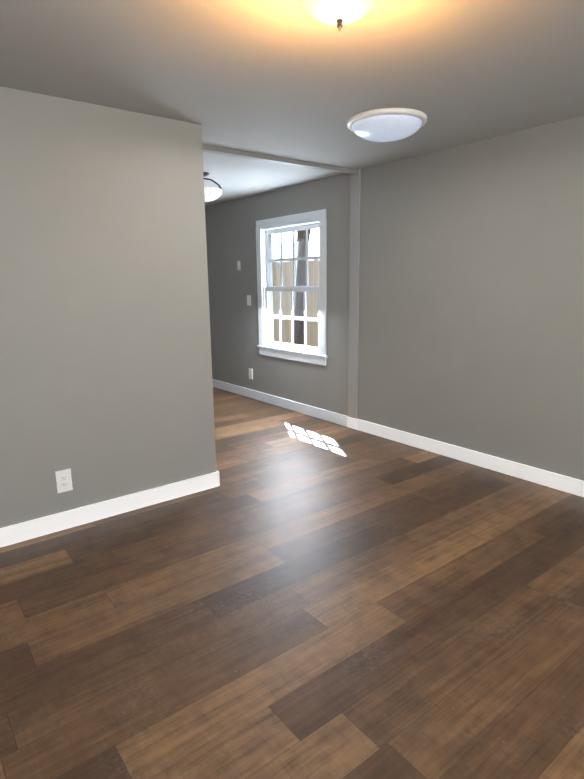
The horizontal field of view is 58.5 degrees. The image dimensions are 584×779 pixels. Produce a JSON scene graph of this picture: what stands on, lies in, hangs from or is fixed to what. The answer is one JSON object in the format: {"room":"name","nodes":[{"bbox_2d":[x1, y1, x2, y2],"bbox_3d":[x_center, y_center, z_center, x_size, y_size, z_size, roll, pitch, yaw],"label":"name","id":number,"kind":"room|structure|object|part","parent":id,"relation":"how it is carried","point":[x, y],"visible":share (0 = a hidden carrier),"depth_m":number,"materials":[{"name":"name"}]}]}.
{"room":"empty living room","nodes":[
{"label":"empty living room","id":0,"kind":"room"},
{"bbox_2d":[0,86,216,527],"bbox_3d":[-2.125,-0.290,2.694,3.563,2.440,0.513,-10,15,-37],"label":"wall","id":1,"kind":"structure","parent":0,"point":[106,386],"depth_m":3.10,"materials":[{"name":"grey paint"}]},
{"bbox_2d":[55,469,72,492],"bbox_3d":[-1.366,0.548,3.126,0.086,0.136,0.012,-10,15,-37],"label":"outlet","id":2,"kind":"object","parent":1,"relation":"attached to","point":[64,480],"visible":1,"depth_m":3.12,"materials":[{"name":"white plastic"}]},
{"bbox_2d":[0,471,219,547],"bbox_3d":[-2.105,0.849,2.935,3.578,0.112,0.550,-10,15,-37],"label":"baseboard","id":3,"kind":"structure","parent":1,"relation":"attached to","point":[31,529],"depth_m":3.29,"materials":[{"name":"white wood"}]},
{"bbox_2d":[0,387,583,778],"bbox_3d":[-0.629,1.031,2.489,5.721,0.100,11.400,-10,15,-37],"label":"floor","id":4,"kind":"structure","parent":0,"point":[295,595],"depth_m":2.26,"materials":[{"name":"wood"}]},
{"bbox_2d":[0,0,583,206],"bbox_3d":[-0.661,-1.456,1.974,5.721,0.100,11.400,-10,15,-37],"label":"ceiling","id":5,"kind":"structure","parent":0,"point":[292,79],"depth_m":2.47,"materials":[{"name":"paint"}]},
{"bbox_2d":[203,172,221,201],"bbox_3d":[-0.824,-1.848,4.817,0.360,0.282,0.360,-10,15,-37],"label":"semi-flush ceiling light","id":6,"kind":"object","parent":5,"relation":"attached to","point":[212,193],"visible":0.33,"depth_m":4.75,"materials":[{"name":"white glass"}]},
{"bbox_2d":[202,144,356,174],"bbox_3d":[-0.137,-1.860,4.223,1.828,0.034,0.070,-10,15,-37],"label":"header beam","id":7,"kind":"structure","parent":5,"relation":"attached to","point":[260,157],"depth_m":4.20,"materials":[{"name":"grey paint"}]},
{"bbox_2d":[300,0,376,31],"bbox_3d":[0.159,-1.280,1.732,0.324,0.166,0.324,-10,15,-37],"label":"ceiling light","id":8,"kind":"object","parent":5,"relation":"attached to","point":[338,14],"visible":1,"depth_m":1.71,"materials":[{"name":"white glass"}]},
{"bbox_2d":[347,108,427,141],"bbox_3d":[0.596,-1.636,3.289,0.498,0.112,0.498,-10,15,-37],"label":"ceiling light","id":9,"kind":"object","parent":5,"relation":"attached to","point":[385,125],"visible":1,"depth_m":3.15,"materials":[{"name":"white glass"}]},
{"bbox_2d":[205,116,583,480],"bbox_3d":[1.560,-0.588,3.909,0.130,2.440,11.400,-10,15,-37],"label":"wall","id":10,"kind":"structure","parent":0,"point":[471,300],"depth_m":4.16,"materials":[{"name":"grey paint"}]},
{"bbox_2d":[247,295,250,305],"bbox_3d":[-0.536,-1.099,6.427,0.018,0.125,0.080,-10,15,-37],"label":"light switch","id":11,"kind":"object","parent":10,"relation":"attached to","point":[249,300],"visible":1,"depth_m":6.42,"materials":[{"name":"white plastic"}]},
{"bbox_2d":[249,368,252,379],"bbox_3d":[-0.523,-0.199,6.621,0.012,0.136,0.086,-10,15,-37],"label":"outlet","id":12,"kind":"object","parent":10,"relation":"attached to","point":[250,373],"visible":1,"depth_m":6.61,"materials":[{"name":"white plastic"}]},
{"bbox_2d":[256,209,327,365],"bbox_3d":[0.029,-1.113,5.807,0.186,1.563,1.270,-10,15,-37],"label":"window","id":13,"kind":"structure","parent":10,"relation":"in","point":[322,356],"depth_m":5.80,"materials":[{"name":"white wood"}]},
{"bbox_3d":[0.004,-0.800,5.848,0.030,0.687,1.000,-10,15,-37],"label":"window sash","id":14,"kind":"part","parent":13,"relation":"part of","materials":[{"name":"white wood"}]},
{"bbox_3d":[0.021,-1.434,5.737,0.030,0.687,1.000,-10,15,-37],"label":"window sash","id":15,"kind":"part","parent":13,"relation":"part of","materials":[{"name":"white wood"}]},
{"bbox_2d":[348,169,360,418],"bbox_3d":[0.594,-0.858,4.995,0.018,2.328,0.120,-10,15,-37],"label":"trim","id":16,"kind":"structure","parent":10,"relation":"attached to","point":[355,188],"depth_m":4.97,"materials":[{"name":"paint"}]},
{"bbox_2d":[212,379,583,496],"bbox_3d":[1.516,0.561,4.101,0.025,0.112,11.000,-10,15,-37],"label":"baseboard","id":17,"kind":"structure","parent":10,"relation":"attached to","point":[567,484],"depth_m":4.50,"materials":[{"name":"white wood"}]},
{"label":"outside","id":18,"kind":"structure","parent":0,"visible":0},
{"bbox_3d":[7.450,-2.398,20.763,29.870,0.100,36.000,-10,15,-37],"label":"ground","id":19,"kind":"structure","parent":18,"visible":0},
{"bbox_2d":[272,259,319,346],"bbox_3d":[-2.392,-2.194,14.354,0.060,2.345,34.116,-10,15,-37],"label":"fence","id":20,"kind":"object","parent":19,"relation":"on","point":[312,297],"depth_m":11.21,"materials":[{"name":"brown wood"}]},
{"bbox_2d":[272,237,319,261],"bbox_3d":[4.046,-4.883,22.739,9.800,4.050,20.800,-10,15,-37],"label":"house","id":21,"kind":"structure","parent":19,"relation":"on","point":[287,251],"depth_m":24.25,"materials":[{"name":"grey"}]},
{"bbox_2d":[294,229,310,344],"bbox_3d":[-0.155,-3.147,9.023,4.357,6.326,4.557,-10,15,-37],"label":"tree","id":22,"kind":"object","parent":19,"relation":"on","point":[301,251],"depth_m":9.39,"materials":[{"name":"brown plant"}]}
]}

